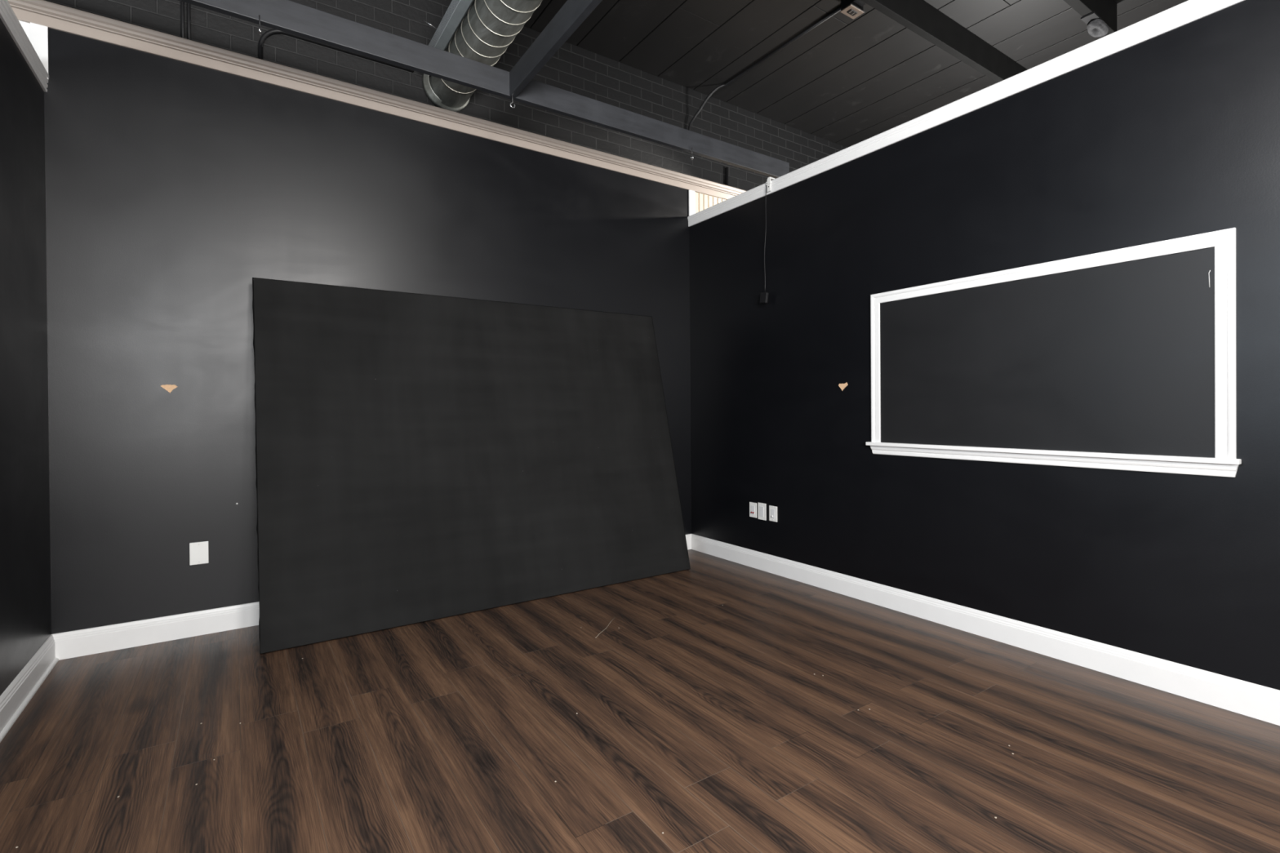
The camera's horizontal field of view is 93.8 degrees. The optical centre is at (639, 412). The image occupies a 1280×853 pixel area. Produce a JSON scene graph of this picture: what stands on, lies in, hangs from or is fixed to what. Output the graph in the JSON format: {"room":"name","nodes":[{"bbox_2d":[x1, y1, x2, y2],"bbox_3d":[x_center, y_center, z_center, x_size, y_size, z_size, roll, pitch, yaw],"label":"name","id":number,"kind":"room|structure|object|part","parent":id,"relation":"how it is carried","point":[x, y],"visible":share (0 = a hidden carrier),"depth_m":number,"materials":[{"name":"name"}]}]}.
{"room":"studio","nodes":[
{"label":"studio","id":0,"kind":"room"},
{"bbox_2d":[0,17,51,695],"bbox_3d":[-1.192,-0.201,0.369,0.120,2.715,5.747,-1,0,-34],"label":"wall","id":1,"kind":"structure","parent":0,"point":[25,612],"depth_m":2.44,"materials":[{"name":"black paint"}]},
{"bbox_2d":[0,0,48,92],"bbox_3d":[-1.197,-1.527,0.365,0.143,0.083,5.747,-1,0,-34],"label":"trim","id":2,"kind":"structure","parent":1,"relation":"attached to","point":[7,15],"depth_m":2.46,"materials":[{"name":"white paint"}]},
{"bbox_2d":[0,634,58,742],"bbox_3d":[-1.121,1.095,0.418,0.027,0.122,5.747,-1,0,-34],"label":"baseboard","id":3,"kind":"structure","parent":1,"relation":"attached to","point":[14,700],"depth_m":2.40,"materials":[{"name":"white paint"}]},
{"bbox_2d":[18,20,726,634],"bbox_3d":[-1.361,-0.385,3.794,8.400,3.045,0.122,-1,0,-34],"label":"wall","id":4,"kind":"structure","parent":0,"point":[172,185],"depth_m":3.14,"materials":[{"name":"black paint"}]},
{"bbox_2d":[30,22,48,79],"bbox_3d":[-2.776,-1.667,2.773,0.058,0.243,0.028,-1,0,-34],"label":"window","id":5,"kind":"structure","parent":4,"relation":"attached to","point":[38,33],"depth_m":2.77,"materials":[{"name":"white paint"}]},
{"bbox_2d":[160,384,177,392],"bbox_3d":[-2.381,-0.121,3.032,0.070,0.043,0.002,-1,0,-34],"label":"paint","id":6,"kind":"object","parent":4,"relation":"attached to","point":[169,388],"visible":1,"depth_m":3.03,"materials":[{"name":"paint"}]},
{"bbox_2d":[189,541,208,565],"bbox_3d":[-2.280,0.726,3.099,0.079,0.114,0.007,-1,0,-34],"label":"wall plate","id":7,"kind":"object","parent":4,"relation":"attached to","point":[198,551],"visible":1,"depth_m":3.10,"materials":[{"name":"white plastic"}]},
{"bbox_2d":[52,533,691,660],"bbox_3d":[-1.155,1.075,3.854,3.820,0.122,0.015,-1,0,-34],"label":"baseboard","id":8,"kind":"structure","parent":4,"relation":"attached to","point":[71,644],"depth_m":2.99,"materials":[{"name":"white paint"}]},
{"bbox_2d":[7,0,746,199],"bbox_3d":[-1.366,-1.860,3.776,8.400,0.110,0.157,-1,0,-34],"label":"trim","id":9,"kind":"structure","parent":4,"relation":"attached to","point":[51,15],"depth_m":3.40,"materials":[{"name":"beige paint"}]},
{"bbox_2d":[688,189,695,215],"bbox_3d":[0.421,-1.684,4.934,0.060,0.283,0.028,-1,0,-34],"label":"trim","id":10,"kind":"structure","parent":4,"relation":"attached to","point":[691,193],"depth_m":4.92,"materials":[{"name":"white paint"}]},
{"bbox_2d":[44,0,846,191],"bbox_3d":[-0.950,-0.894,4.426,9.800,4.050,0.200,-1,0,-34],"label":"brick wall","id":11,"kind":"structure","parent":0,"point":[573,68],"depth_m":4.43,"materials":[{"name":"black brick"}]},
{"bbox_2d":[180,0,184,38],"bbox_3d":[-2.481,-2.151,3.250,0.016,0.800,0.015,-1,0,-34],"label":"conduit","id":12,"kind":"object","parent":11,"relation":"attached to","point":[182,3],"visible":0.48,"depth_m":3.24,"materials":[{"name":"black metal"}]},
{"bbox_2d":[186,3,191,39],"bbox_3d":[-2.458,-2.151,3.265,0.016,0.800,0.015,-1,0,-34],"label":"conduit","id":13,"kind":"object","parent":11,"relation":"attached to","point":[188,15],"visible":0.48,"depth_m":3.26,"materials":[{"name":"black metal"}]},
{"bbox_2d":[257,28,413,71],"bbox_3d":[-1.836,-2.004,3.682,0.860,0.492,0.023,-1,0,-34],"label":"conduit","id":14,"kind":"object","parent":11,"relation":"attached to","point":[267,33],"visible":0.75,"depth_m":3.52,"materials":[{"name":"black metal"}]},
{"bbox_2d":[422,0,542,111],"bbox_3d":[0.118,-2.194,1.826,0.447,0.318,5.302,-1,0,-34],"label":"spiral duct","id":15,"kind":"object","parent":11,"relation":"attached to","point":[481,31],"visible":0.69,"depth_m":3.36,"materials":[{"name":"metal"}]},
{"bbox_2d":[725,167,728,186],"bbox_3d":[0.793,-2.011,5.463,0.026,0.445,0.025,-1,0,-34],"label":"conduit","id":16,"kind":"object","parent":11,"relation":"attached to","point":[726,168],"visible":0.34,"depth_m":5.45,"materials":[{"name":"black metal"}]},
{"bbox_2d":[0,549,1279,852],"bbox_3d":[1.277,1.164,1.166,9.800,0.060,7.700,-1,0,-34],"label":"floor","id":17,"kind":"structure","parent":0,"point":[702,722],"depth_m":2.07,"materials":[{"name":"brown wood"}]},
{"bbox_2d":[252,277,690,653],"bbox_3d":[-0.860,0.199,3.756,2.618,1.872,0.508,-1,0,-34],"label":"panel","id":18,"kind":"object","parent":17,"relation":"on","point":[420,457],"visible":1,"depth_m":3.50,"materials":[{"name":"black fabric"}]},
{"bbox_2d":[524,0,1187,147],"bbox_3d":[1.247,-2.856,1.142,9.800,0.080,7.700,-1,0,-34],"label":"ceiling","id":19,"kind":"structure","parent":0,"point":[846,82],"depth_m":4.66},
{"bbox_2d":[688,6,840,130],"bbox_3d":[0.996,-2.580,4.747,0.227,0.508,1.484,-1,0,-44],"label":"conduit","id":20,"kind":"object","parent":19,"relation":"attached to","point":[838,9],"visible":0.87,"depth_m":4.78,"materials":[{"name":"black metal"}]},
{"bbox_2d":[840,0,866,19],"bbox_3d":[1.497,-2.783,4.028,0.152,0.103,0.251,-1,0,-34],"label":"junction box","id":21,"kind":"object","parent":19,"relation":"attached to","point":[852,9],"visible":1,"depth_m":4.07,"materials":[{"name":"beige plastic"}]},
{"bbox_2d":[846,8,857,15],"bbox_3d":[1.450,-2.736,4.095,0.070,0.005,0.040,-1,0,-34],"label":"receptacle","id":22,"kind":"object","parent":21,"relation":"attached to","point":[849,11],"depth_m":4.09,"materials":[{"name":"metal"}]},
{"bbox_2d":[861,0,1027,82],"bbox_3d":[0.072,-2.714,2.883,9.800,0.208,0.050,-1,0,-34],"label":"ceiling beam","id":23,"kind":"structure","parent":19,"relation":"attached to","point":[918,16],"depth_m":4.32,"materials":[{"name":"black metal"}]},
{"bbox_2d":[1063,0,1116,35],"bbox_3d":[-0.138,-2.706,1.872,8.320,0.208,0.060,-1,0,-34],"label":"ceiling beam","id":24,"kind":"structure","parent":19,"relation":"attached to","point":[1106,10],"depth_m":4.02,"materials":[{"name":"black metal"}]},
{"bbox_2d":[1080,11,1101,24],"bbox_3d":[3.011,-2.632,4.001,0.120,0.012,0.075,-1,0,-34],"label":"bracket","id":25,"kind":"object","parent":24,"relation":"attached to","point":[1091,16],"visible":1,"depth_m":3.98,"materials":[{"name":"grey metal"}]},
{"bbox_2d":[1086,18,1109,37],"bbox_3d":[3.105,-2.611,4.067,0.213,0.069,0.106,-1,0,-34],"label":"spotlight","id":26,"kind":"object","parent":24,"relation":"attached to","point":[1096,28],"visible":1,"depth_m":4.04,"materials":[{"name":"grey metal"}]},
{"bbox_2d":[688,0,1279,690],"bbox_3d":[2.073,-0.238,2.575,0.120,2.715,5.747,-1,0,-34],"label":"wall","id":27,"kind":"structure","parent":0,"point":[1175,133],"depth_m":2.83,"materials":[{"name":"black paint"}]},
{"bbox_2d":[749,502,756,518],"bbox_3d":[0.815,0.703,4.332,0.014,0.107,0.071,-1,0,-34],"label":"wall plate","id":28,"kind":"object","parent":27,"relation":"attached to","point":[753,506],"visible":1,"depth_m":4.33,"materials":[{"name":"white plastic"}]},
{"bbox_2d":[757,502,766,520],"bbox_3d":[0.867,0.702,4.261,0.008,0.119,0.077,-1,0,-34],"label":"wall plate","id":29,"kind":"object","parent":27,"relation":"attached to","point":[762,508],"visible":1,"depth_m":4.25,"materials":[{"name":"white plastic"}]},
{"bbox_2d":[760,177,774,302],"bbox_3d":[0.891,-1.195,4.175,0.089,0.873,0.082,-1,0,-34],"label":"hanging cord","id":30,"kind":"object","parent":27,"relation":"hanging from","point":[764,295],"visible":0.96,"depth_m":4.16,"materials":[{"name":"black plastic"}]},
{"bbox_3d":[0.873,-1.210,4.161,0.024,0.742,0.013,-1,0,-34],"label":"cord","id":31,"kind":"part","parent":30,"relation":"part of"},
{"bbox_2d":[768,505,777,522],"bbox_3d":[0.924,0.703,4.171,0.014,0.107,0.073,-1,0,-34],"label":"wall plate","id":32,"kind":"object","parent":27,"relation":"attached to","point":[772,509],"visible":1,"depth_m":4.17,"materials":[{"name":"white plastic"}]},
{"bbox_2d":[838,382,848,390],"bbox_3d":[1.250,-0.160,3.685,0.002,0.051,0.068,-1,0,-34],"label":"paint","id":33,"kind":"object","parent":27,"relation":"attached to","point":[842,386],"visible":1,"depth_m":3.69,"materials":[{"name":"paint"}]},
{"bbox_2d":[687,0,1244,226],"bbox_3d":[2.058,-1.564,2.564,0.143,0.083,5.747,-1,0,-34],"label":"trim","id":34,"kind":"structure","parent":27,"relation":"attached to","point":[1188,11],"depth_m":2.90,"materials":[{"name":"white paint"}]},
{"bbox_2d":[691,533,1279,725],"bbox_3d":[2.026,1.059,2.545,0.015,0.122,5.747,-1,0,-34],"label":"baseboard","id":35,"kind":"structure","parent":27,"relation":"attached to","point":[1251,700],"depth_m":2.78,"materials":[{"name":"white paint"}]},
{"bbox_2d":[865,227,1241,477],"bbox_3d":[1.779,-0.225,2.873,0.038,0.930,1.580,-1,0,-34],"label":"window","id":36,"kind":"structure","parent":27,"relation":"in","point":[1122,358],"depth_m":2.67,"materials":[{"name":"black glass"}]},
{"bbox_3d":[1.372,-0.259,3.490,0.016,0.862,0.057,-1,0,-34],"label":"casing","id":37,"kind":"part","parent":36,"relation":"part of","materials":[{"name":"white paint"}]},
{"bbox_3d":[1.785,-0.661,2.872,0.016,0.057,1.544,-1,0,-34],"label":"head casing","id":38,"kind":"part","parent":36,"relation":"part of","materials":[{"name":"white paint"}]},
{"bbox_3d":[1.781,0.182,2.874,0.036,0.020,1.580,-1,0,-34],"label":"sill","id":39,"kind":"part","parent":36,"relation":"part of","materials":[{"name":"white paint"}]},
{"bbox_3d":[2.205,-0.258,2.258,0.016,0.862,0.057,-1,0,-34],"label":"casing","id":40,"kind":"part","parent":36,"relation":"part of","materials":[{"name":"white paint"}]},
{"bbox_3d":[-2.881,-0.844,-1.646,0.200,4.050,8.100,-1,0,-34],"label":"wall","id":41,"kind":"structure","parent":0,"visible":0},
{"bbox_2d":[178,0,789,178],"bbox_3d":[-1.667,-1.873,2.832,6.845,0.138,0.038,-1,0,-34],"label":"ceiling beam","id":42,"kind":"structure","parent":41,"relation":"attached to","point":[288,16],"depth_m":3.29,"materials":[{"name":"black metal"}]},
{"bbox_2d":[258,14,261,34],"bbox_3d":[-1.745,-1.780,2.750,0.007,0.086,0.031,-1,0,-18],"label":"hook","id":43,"kind":"object","parent":42,"relation":"attached to","point":[260,31],"visible":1,"depth_m":2.75,"materials":[{"name":"metal"}]},
{"bbox_2d":[509,0,602,97],"bbox_3d":[1.190,-1.881,0.599,0.038,0.138,6.862,-1,0,-34],"label":"ceiling beam","id":44,"kind":"structure","parent":42,"relation":"attached to","point":[573,13],"depth_m":3.00,"materials":[{"name":"black metal"}]}
]}

